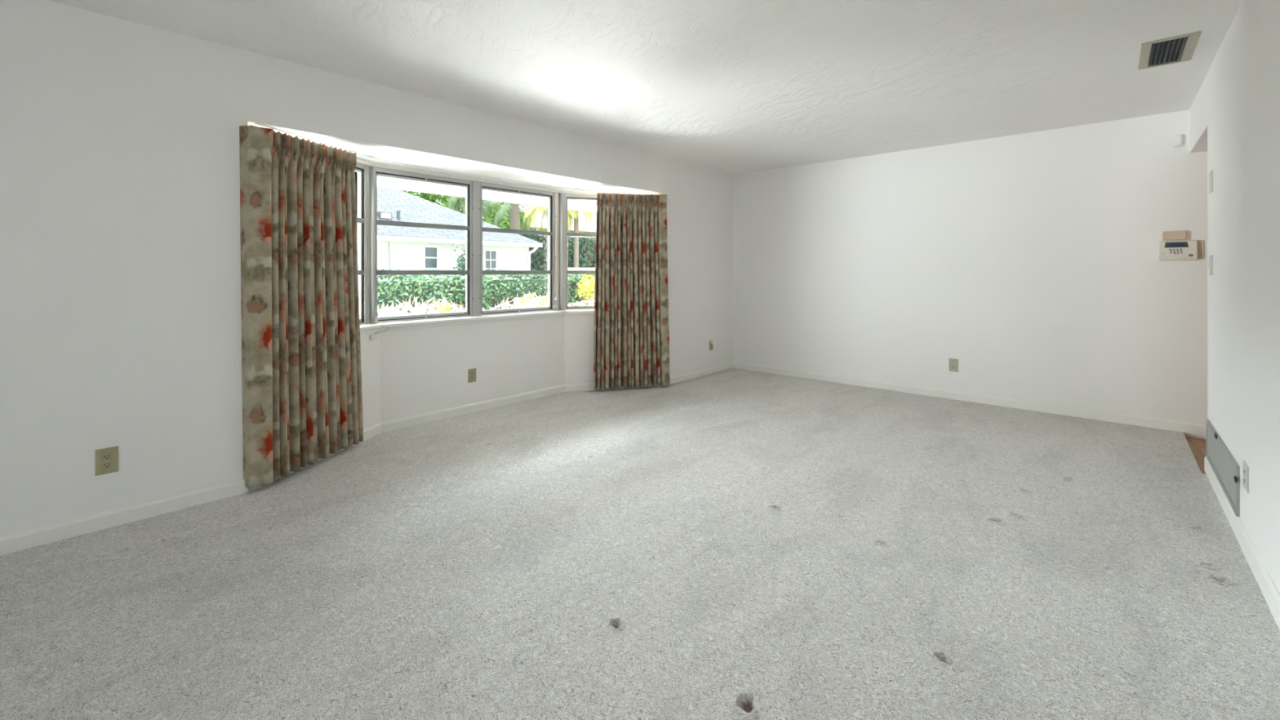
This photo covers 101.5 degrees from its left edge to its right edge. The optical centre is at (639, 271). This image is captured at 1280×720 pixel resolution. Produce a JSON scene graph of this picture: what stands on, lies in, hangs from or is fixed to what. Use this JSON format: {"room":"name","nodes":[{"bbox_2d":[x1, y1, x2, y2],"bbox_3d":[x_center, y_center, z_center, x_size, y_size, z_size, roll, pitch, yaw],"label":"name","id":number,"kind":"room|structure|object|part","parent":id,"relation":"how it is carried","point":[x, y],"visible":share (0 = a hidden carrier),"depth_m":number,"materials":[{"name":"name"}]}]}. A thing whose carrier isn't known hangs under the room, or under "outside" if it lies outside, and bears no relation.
{"room":"empty living room","nodes":[
{"label":"empty living room","id":0,"kind":"room"},
{"bbox_2d":[0,0,733,537],"bbox_3d":[-2.120,0.125,3.500,0.725,2.690,9.365,0,0,42],"label":"wall","id":1,"kind":"structure","parent":0,"point":[121,313],"depth_m":2.66,"materials":[{"name":"white paint"}]},
{"bbox_2d":[95,445,118,475],"bbox_3d":[-2.536,0.902,2.490,0.008,0.122,0.078,0,0,42],"label":"wall outlet","id":2,"kind":"object","parent":1,"relation":"attached to","point":[106,459],"visible":1,"depth_m":2.49,"materials":[{"name":"beige plastic"}]},
{"bbox_2d":[102,461,111,468],"bbox_3d":[-2.535,0.922,2.489,0.003,0.027,0.033,0,0,42],"label":"receptacle","id":3,"kind":"object","parent":2,"relation":"attached to","point":[105,464],"depth_m":2.49,"materials":[{"name":"beige plastic"}]},
{"bbox_2d":[102,453,111,460],"bbox_3d":[-2.535,0.882,2.489,0.003,0.027,0.033,0,0,42],"label":"receptacle","id":4,"kind":"object","parent":2,"relation":"attached to","point":[105,456],"depth_m":2.49,"materials":[{"name":"beige plastic"}]},
{"bbox_2d":[354,162,366,324],"bbox_3d":[-2.199,-0.201,3.470,0.081,1.202,1.011,0,0,11],"label":"window","id":5,"kind":"structure","parent":1,"relation":"in","point":[360,171],"depth_m":3.93,"materials":[{"name":"silver metal"}]},
{"bbox_3d":[-2.196,-0.566,3.470,0.004,0.353,0.933,0,0,11],"label":"pane","id":6,"kind":"part","parent":5,"relation":"part of","materials":[{"name":"clear glass"}]},
{"bbox_3d":[-2.193,-0.570,3.469,0.033,0.380,0.957,0,0,11],"label":"sash","id":7,"kind":"part","parent":5,"relation":"part of","materials":[{"name":"silver metal"}]},
{"bbox_3d":[-2.196,-0.185,3.470,0.004,0.372,0.933,0,0,11],"label":"pane","id":8,"kind":"part","parent":5,"relation":"part of","materials":[{"name":"clear glass"}]},
{"bbox_3d":[-2.193,-0.185,3.469,0.033,0.390,0.957,0,0,11],"label":"sash","id":9,"kind":"part","parent":5,"relation":"part of","materials":[{"name":"silver metal"}]},
{"bbox_3d":[-2.193,0.195,3.469,0.033,0.369,0.957,0,0,11],"label":"sash","id":10,"kind":"part","parent":5,"relation":"part of","materials":[{"name":"silver metal"}]},
{"bbox_2d":[0,361,733,555],"bbox_3d":[-2.034,1.183,3.457,0.569,0.078,9.015,0,0,42],"label":"baseboard","id":11,"kind":"structure","parent":1,"relation":"attached to","point":[15,542],"depth_m":2.73,"materials":[{"name":"white paint"}]},
{"bbox_2d":[366,165,370,324],"bbox_3d":[-2.094,-0.201,4.016,0.098,1.202,0.100,0,0,11],"label":"trim","id":12,"kind":"structure","parent":1,"relation":"attached to","point":[368,167],"depth_m":3.97,"materials":[{"name":"silver metal"}]},
{"bbox_2d":[370,166,374,323],"bbox_3d":[-2.042,-0.201,3.995,0.026,1.196,0.026,0,0,42],"label":"trim","id":13,"kind":"structure","parent":1,"relation":"attached to","point":[372,168],"depth_m":3.98,"materials":[{"name":"silver metal"}]},
{"bbox_2d":[369,326,388,339],"bbox_3d":[-1.958,0.461,3.916,0.034,0.085,0.153,0,0,25],"label":"cable box","id":14,"kind":"object","parent":1,"relation":"attached to","point":[375,335],"visible":1,"depth_m":3.88,"materials":[{"name":"white paint"}]},
{"bbox_2d":[374,167,471,323],"bbox_3d":[-1.777,-0.201,4.335,0.127,1.202,0.840,0,0,42],"label":"window","id":15,"kind":"structure","parent":1,"relation":"in","point":[383,172],"depth_m":4.35,"materials":[{"name":"silver metal"}]},
{"bbox_3d":[-1.790,-0.570,4.346,0.033,0.380,0.786,0,0,42],"label":"sash","id":16,"kind":"part","parent":15,"relation":"part of","materials":[{"name":"clear glass"}]},
{"bbox_3d":[-1.790,-0.185,4.346,0.033,0.390,0.786,0,0,42],"label":"sash","id":17,"kind":"part","parent":15,"relation":"part of","materials":[{"name":"silver metal"}]},
{"bbox_3d":[-1.790,0.195,4.346,0.033,0.369,0.786,0,0,42],"label":"sash","id":18,"kind":"part","parent":15,"relation":"part of","materials":[{"name":"clear glass"}]},
{"bbox_2d":[467,368,475,382],"bbox_3d":[-1.450,0.900,4.525,0.008,0.116,0.076,0,0,42],"label":"wall outlet","id":19,"kind":"object","parent":1,"relation":"attached to","point":[471,372],"visible":1,"depth_m":4.52,"materials":[{"name":"beige plastic"}]},
{"bbox_2d":[471,181,479,316],"bbox_3d":[-1.491,-0.201,4.693,0.093,1.202,0.075,0,0,42],"label":"trim","id":20,"kind":"structure","parent":1,"relation":"attached to","point":[475,184],"depth_m":4.65,"materials":[{"name":"silver metal"}]},
{"bbox_2d":[360,309,594,331],"bbox_3d":[-1.188,0.414,4.474,0.676,0.028,3.763,0,0,42],"label":"windowsill","id":21,"kind":"structure","parent":1,"relation":"on","point":[373,326],"depth_m":4.48,"materials":[{"name":"white paint"}]},
{"bbox_2d":[360,313,594,334],"bbox_3d":[-1.153,0.442,4.443,0.559,0.027,3.658,0,0,42],"label":"trim","id":22,"kind":"structure","parent":1,"relation":"attached to","point":[406,327],"depth_m":4.49,"materials":[{"name":"white paint"}]},
{"bbox_2d":[356,158,651,195],"bbox_3d":[-1.246,-0.816,4.526,0.651,0.028,3.832,0,0,42],"label":"trim","id":23,"kind":"structure","parent":1,"relation":"attached to","point":[358,161],"depth_m":4.60,"materials":[{"name":"white paint"}]},
{"bbox_2d":[480,182,557,315],"bbox_3d":[-1.163,-0.201,5.017,0.127,1.202,0.845,0,0,42],"label":"window","id":24,"kind":"structure","parent":1,"relation":"in","point":[483,186],"depth_m":5.07,"materials":[{"name":"silver metal"}]},
{"bbox_3d":[-1.176,-0.570,5.028,0.033,0.380,0.791,0,0,42],"label":"sash","id":25,"kind":"part","parent":24,"relation":"part of","materials":[{"name":"clear glass"}]},
{"bbox_3d":[-1.176,0.195,5.028,0.033,0.369,0.791,0,0,42],"label":"sash","id":26,"kind":"part","parent":24,"relation":"part of","materials":[{"name":"clear glass"}]},
{"bbox_3d":[-1.176,-0.185,5.028,0.033,0.390,0.791,0,0,42],"label":"sash","id":27,"kind":"part","parent":24,"relation":"part of","materials":[{"name":"silver metal"}]},
{"bbox_2d":[554,192,564,310],"bbox_3d":[-0.841,-0.201,5.400,0.113,1.202,0.156,0,0,42],"label":"trim","id":28,"kind":"structure","parent":1,"relation":"attached to","point":[557,195],"depth_m":5.36,"materials":[{"name":"silver metal"}]},
{"bbox_2d":[564,193,596,310],"bbox_3d":[-0.306,-0.201,5.577,1.011,1.202,0.081,0,0,-17],"label":"window","id":29,"kind":"structure","parent":1,"relation":"in","point":[567,196],"depth_m":5.42,"materials":[{"name":"silver metal"}]},
{"bbox_3d":[-0.304,-0.185,5.571,0.957,0.390,0.033,0,0,-17],"label":"sash","id":30,"kind":"part","parent":29,"relation":"part of","materials":[{"name":"silver metal"}]},
{"bbox_3d":[-0.304,0.195,5.571,0.957,0.369,0.033,0,0,-17],"label":"sash","id":31,"kind":"part","parent":29,"relation":"part of","materials":[{"name":"clear glass"}]},
{"bbox_3d":[-0.304,-0.570,5.571,0.957,0.380,0.033,0,0,-17],"label":"sash","id":32,"kind":"part","parent":29,"relation":"part of","materials":[{"name":"clear glass"}]},
{"bbox_2d":[709,339,714,350],"bbox_3d":[0.862,0.879,6.242,0.036,0.121,0.074,0,0,42],"label":"wall outlet","id":33,"kind":"object","parent":1,"relation":"attached to","point":[712,342],"visible":1,"depth_m":6.24,"materials":[{"name":"beige plastic"}]},
{"bbox_2d":[247,121,660,195],"bbox_3d":[-1.218,-0.860,4.501,0.724,0.060,3.834,0,0,42],"label":"ceiling","id":34,"kind":"structure","parent":0,"point":[390,153],"depth_m":4.07,"materials":[{"name":"white paint"}]},
{"bbox_2d":[254,121,667,195],"bbox_3d":[-1.126,-0.822,4.419,0.572,0.017,3.613,0,0,42],"label":"curtain rod","id":35,"kind":"object","parent":34,"relation":"attached to","point":[255,122],"visible":1,"depth_m":4.19,"materials":[{"name":"white metal"}]},
{"bbox_2d":[239,125,363,488],"bbox_3d":[-2.046,0.199,3.262,0.184,1.989,0.835,0,0,13],"label":"curtain","id":36,"kind":"object","parent":35,"relation":"hanging from","point":[301,369],"visible":1,"depth_m":3.11,"materials":[{"name":"fabric"}]},
{"bbox_2d":[593,191,670,390],"bbox_3d":[-0.077,0.201,5.380,0.822,1.986,0.227,0,0,-19],"label":"curtain","id":37,"kind":"object","parent":35,"relation":"hanging from","point":[632,331],"visible":1,"depth_m":5.37,"materials":[{"name":"fabric"}]},
{"bbox_2d":[377,176,596,212],"bbox_3d":[-1.025,-1.630,2.672,6.300,1.500,10.600,0,0,42],"label":"eave","id":38,"kind":"object","parent":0,"point":[382,182],"depth_m":5.95,"materials":[{"name":"white"}]},
{"bbox_2d":[0,368,1279,719],"bbox_3d":[0.039,1.341,1.657,6.160,0.258,9.115,0,0,42],"label":"floor","id":39,"kind":"structure","parent":0,"point":[733,544],"depth_m":2.07,"materials":[{"name":"carpet"}]},
{"bbox_2d":[48,0,1242,174],"bbox_3d":[-0.371,-1.280,1.960,4.335,0.120,9.415,0,0,42],"label":"ceiling","id":40,"kind":"structure","parent":0,"point":[729,86],"depth_m":2.99,"materials":[{"name":"white paint"}]},
{"bbox_2d":[1137,31,1201,70],"bbox_3d":[2.921,-1.212,2.900,0.220,0.016,0.470,0,0,42],"label":"ceiling vent","id":41,"kind":"object","parent":40,"relation":"in","point":[1168,51],"visible":1,"depth_m":2.87,"materials":[{"name":"beige metal"}]},
{"bbox_2d":[733,110,1207,439],"bbox_3d":[3.297,0.075,4.823,5.555,2.790,0.150,0,0,42],"label":"wall","id":42,"kind":"structure","parent":0,"point":[1029,261],"depth_m":4.77,"materials":[{"name":"white paint"}]},
{"bbox_2d":[946,358,958,373],"bbox_3d":[2.981,0.910,4.993,0.094,0.151,0.020,0,0,42],"label":"wall outlet","id":43,"kind":"object","parent":42,"relation":"attached to","point":[953,363],"visible":1,"depth_m":4.99,"materials":[{"name":"beige plastic"}]},
{"bbox_2d":[733,361,1206,435],"bbox_3d":[3.135,1.183,4.859,5.245,0.078,0.014,0,0,42],"label":"baseboard","id":44,"kind":"structure","parent":42,"relation":"attached to","point":[1179,426],"depth_m":4.73,"materials":[{"name":"white paint"}]},
{"bbox_2d":[1162,231,1186,239],"bbox_3d":[4.080,-0.274,3.997,0.128,0.066,0.028,0,0,42],"label":"box","id":45,"kind":"object","parent":42,"relation":"attached to","point":[1166,235],"visible":1,"depth_m":3.99,"materials":[{"name":"beige plastic"}]},
{"bbox_2d":[1173,133,1182,146],"bbox_3d":[4.091,-0.995,3.984,0.048,0.094,0.034,0,0,42],"label":"sensor","id":46,"kind":"object","parent":42,"relation":"attached to","point":[1177,139],"visible":1,"depth_m":3.97,"materials":[{"name":"white plastic"}]},
{"bbox_2d":[1158,240,1204,260],"bbox_3d":[4.103,-0.159,3.968,0.243,0.152,0.042,0,0,42],"label":"alarm keypad","id":47,"kind":"object","parent":42,"relation":"attached to","point":[1184,250],"visible":1,"depth_m":3.96,"materials":[{"name":"beige plastic"}]},
{"bbox_2d":[1189,0,1279,592],"bbox_3d":[1.113,0.025,0.488,0.120,2.490,9.215,0,0,42],"label":"wall","id":48,"kind":"structure","parent":0,"point":[1238,97],"depth_m":2.26,"materials":[{"name":"white paint"}]},
{"bbox_2d":[1207,124,1208,419],"bbox_3d":[3.520,0.163,3.162,0.124,2.115,0.018,0,0,42],"label":"trim","id":49,"kind":"structure","parent":48,"relation":"attached to","point":[1207,125],"depth_m":3.20,"materials":[{"name":"white paint"}]},
{"bbox_2d":[1206,254,1213,275],"bbox_3d":[3.367,-0.036,3.098,0.023,0.118,0.115,0,0,42],"label":"light switch","id":50,"kind":"object","parent":48,"relation":"attached to","point":[1211,257],"visible":1,"depth_m":3.07,"materials":[{"name":"grey plastic"}]},
{"bbox_3d":[3.373,-0.036,3.092,0.006,0.118,0.115,0,0,42],"label":"plate","id":51,"kind":"part","parent":50,"relation":"part of","materials":[{"name":"grey plastic"}]},
{"bbox_2d":[1208,169,1213,193],"bbox_3d":[3.373,-0.528,3.092,0.006,0.125,0.115,0,0,42],"label":"blank plate","id":52,"kind":"object","parent":48,"relation":"attached to","point":[1211,173],"visible":1,"depth_m":3.07,"materials":[{"name":"grey plastic"}]},
{"bbox_2d":[1206,419,1239,516],"bbox_3d":[3.091,1.012,2.788,0.017,0.240,1.050,0,0,42],"label":"air vent","id":53,"kind":"object","parent":48,"relation":"in","point":[1226,469],"visible":1,"depth_m":2.68,"materials":[{"name":"grey metal"}]},
{"bbox_2d":[1204,456,1279,630],"bbox_3d":[0.794,1.177,0.236,0.015,0.090,8.014,0,0,42],"label":"baseboard","id":54,"kind":"structure","parent":48,"relation":"attached to","point":[1271,594],"depth_m":2.17,"materials":[{"name":"white paint"}]},
{"bbox_2d":[1243,461,1248,493],"bbox_3d":[2.650,0.898,2.290,0.008,0.112,0.100,0,0,42],"label":"wall outlet","id":55,"kind":"object","parent":48,"relation":"attached to","point":[1246,468],"visible":1,"depth_m":2.27,"materials":[{"name":"grey plastic"}]},
{"label":"outside","id":56,"kind":"structure","parent":0,"visible":0},
{"bbox_3d":[-13.645,1.620,32.476,56.255,0.200,90.000,0,0,42],"label":"ground","id":57,"kind":"structure","parent":56,"visible":0},
{"bbox_2d":[399,189,417,195],"bbox_3d":[-13.678,-2.230,26.614,4.057,7.500,4.418,0,0,8],"label":"leafy tree","id":58,"kind":"object","parent":57,"relation":"on","point":[408,192],"visible":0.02,"depth_m":27.25,"materials":[{"name":"green plant"}]},
{"bbox_2d":[434,298,451,313],"bbox_3d":[-3.013,0.973,8.014,0.234,1.094,0.266,0,0,29],"label":"shrub","id":59,"kind":"object","parent":57,"relation":"on","point":[446,306],"visible":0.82,"depth_m":8.00,"materials":[{"name":"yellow plant"}]},
{"bbox_2d":[412,191,495,222],"bbox_3d":[-10.853,-2.134,29.903,4.441,7.308,5.037,0,0,42],"label":"leafy tree","id":60,"kind":"object","parent":57,"relation":"on","point":[433,197],"visible":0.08,"depth_m":28.47,"materials":[{"name":"green plant"}]},
{"bbox_2d":[377,186,542,280],"bbox_3d":[-15.830,-0.778,14.169,11.510,4.596,23.870,0,0,42],"label":"house","id":61,"kind":"structure","parent":57,"relation":"on","point":[398,247],"depth_m":17.15,"materials":[{"name":"grey paint"}]},
{"bbox_2d":[377,211,391,219],"bbox_3d":[-7.983,-1.715,16.254,0.470,0.230,0.370,0,0,42],"label":"roof vent","id":62,"kind":"object","parent":61,"relation":"attached to","point":[380,215],"depth_m":16.06,"materials":[{"name":"grey metal"}]},
{"bbox_2d":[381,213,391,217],"bbox_3d":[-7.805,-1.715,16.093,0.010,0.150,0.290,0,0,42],"label":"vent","id":63,"kind":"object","parent":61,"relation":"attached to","point":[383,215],"depth_m":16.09,"materials":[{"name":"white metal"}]},
{"bbox_2d":[396,210,399,219],"bbox_3d":[-7.609,-1.745,16.489,0.110,0.330,0.110,0,0,42],"label":"vent","id":64,"kind":"object","parent":61,"relation":"attached to","point":[397,211],"depth_m":16.44,"materials":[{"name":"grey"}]},
{"bbox_3d":[-6.658,-0.435,16.655,0.010,0.650,0.400,0,0,42],"label":"pane","id":65,"kind":"part","parent":61,"relation":"part of","materials":[{"name":"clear glass"}]},
{"bbox_3d":[-5.219,-0.245,18.253,0.010,0.930,0.420,0,0,42],"label":"pane","id":66,"kind":"part","parent":61,"relation":"part of","materials":[{"name":"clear glass"}]},
{"bbox_2d":[449,244,484,275],"bbox_3d":[-5.547,0.326,16.687,1.017,2.389,1.094,0,0,42],"label":"bush","id":67,"kind":"object","parent":57,"relation":"on","point":[461,264],"visible":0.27,"depth_m":16.49,"materials":[{"name":"green plant"}]},
{"bbox_2d":[444,195,494,219],"bbox_3d":[-8.815,-1.422,26.797,2.553,5.891,2.818,0,0,42],"label":"palm tree","id":68,"kind":"object","parent":57,"relation":"on","point":[450,202],"visible":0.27,"depth_m":26.74,"materials":[{"name":"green plant"}]},
{"bbox_2d":[363,290,594,324],"bbox_3d":[-2.120,0.951,9.311,2.111,1.224,15.251,0,0,42],"label":"groundcover","id":69,"kind":"object","parent":57,"relation":"on","point":[390,311],"visible":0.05,"depth_m":8.37,"materials":[{"name":"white plant"}]},
{"bbox_2d":[377,267,595,315],"bbox_3d":[-3.200,0.730,10.952,1.359,1.665,18.078,0,0,42],"label":"hedge","id":70,"kind":"object","parent":57,"relation":"on","point":[424,287],"visible":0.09,"depth_m":10.18,"materials":[{"name":"green plant"}]},
{"bbox_2d":[484,201,529,230],"bbox_3d":[-9.363,-1.692,35.955,3.681,6.425,4.048,0,0,42],"label":"leafy tree","id":71,"kind":"object","parent":57,"relation":"on","point":[505,224],"visible":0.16,"depth_m":34.86,"materials":[{"name":"green plant"}]},
{"bbox_2d":[483,200,546,229],"bbox_3d":[-6.563,-1.216,27.049,3.402,5.488,3.077,0,0,10],"label":"palm tree","id":72,"kind":"object","parent":57,"relation":"on","point":[514,211],"visible":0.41,"depth_m":26.97,"materials":[{"name":"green plant"}]},
{"bbox_2d":[517,292,544,312],"bbox_3d":[-1.922,0.945,9.252,0.490,1.150,0.475,0,0,-23],"label":"shrub","id":73,"kind":"object","parent":57,"relation":"on","point":[534,293],"visible":0.31,"depth_m":9.19,"materials":[{"name":"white plant"}]},
{"bbox_2d":[522,204,573,270],"bbox_3d":[-4.208,-0.842,23.837,2.180,4.732,2.281,0,0,42],"label":"palm tree","id":74,"kind":"object","parent":57,"relation":"on","point":[540,208],"visible":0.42,"depth_m":23.67,"materials":[{"name":"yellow plant"}]},
{"bbox_2d":[517,226,595,279],"bbox_3d":[-1.905,-0.263,28.611,2.139,3.822,14.265,0,0,42],"label":"hedge","id":75,"kind":"object","parent":57,"relation":"on","point":[587,245],"visible":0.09,"depth_m":26.45,"materials":[{"name":"green plant"}]},
{"bbox_2d":[525,224,595,237],"bbox_3d":[-5.707,-1.040,46.859,5.400,5.120,26.600,0,0,42],"label":"building","id":76,"kind":"structure","parent":57,"relation":"on","point":[588,230],"depth_m":43.91,"materials":[{"name":"grey"}]},
{"bbox_2d":[568,267,595,277],"bbox_3d":[1.404,0.690,24.272,0.200,1.660,14.050,0,0,42],"label":"wall","id":77,"kind":"structure","parent":57,"relation":"on","point":[569,268],"depth_m":20.07,"materials":[{"name":"white paint"}]},
{"bbox_2d":[568,208,595,267],"bbox_3d":[-3.110,-0.915,24.897,2.012,4.876,2.046,0,0,-13],"label":"palm tree","id":78,"kind":"object","parent":57,"relation":"on","point":[575,217],"visible":0.42,"depth_m":24.89,"materials":[{"name":"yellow plant"}]},
{"bbox_2d":[575,274,595,303],"bbox_3d":[-1.129,0.775,11.713,0.697,1.490,0.727,0,0,42],"label":"shrub","id":79,"kind":"object","parent":57,"relation":"on","point":[588,286],"visible":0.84,"depth_m":11.64,"materials":[{"name":"yellow plant"}]}
]}

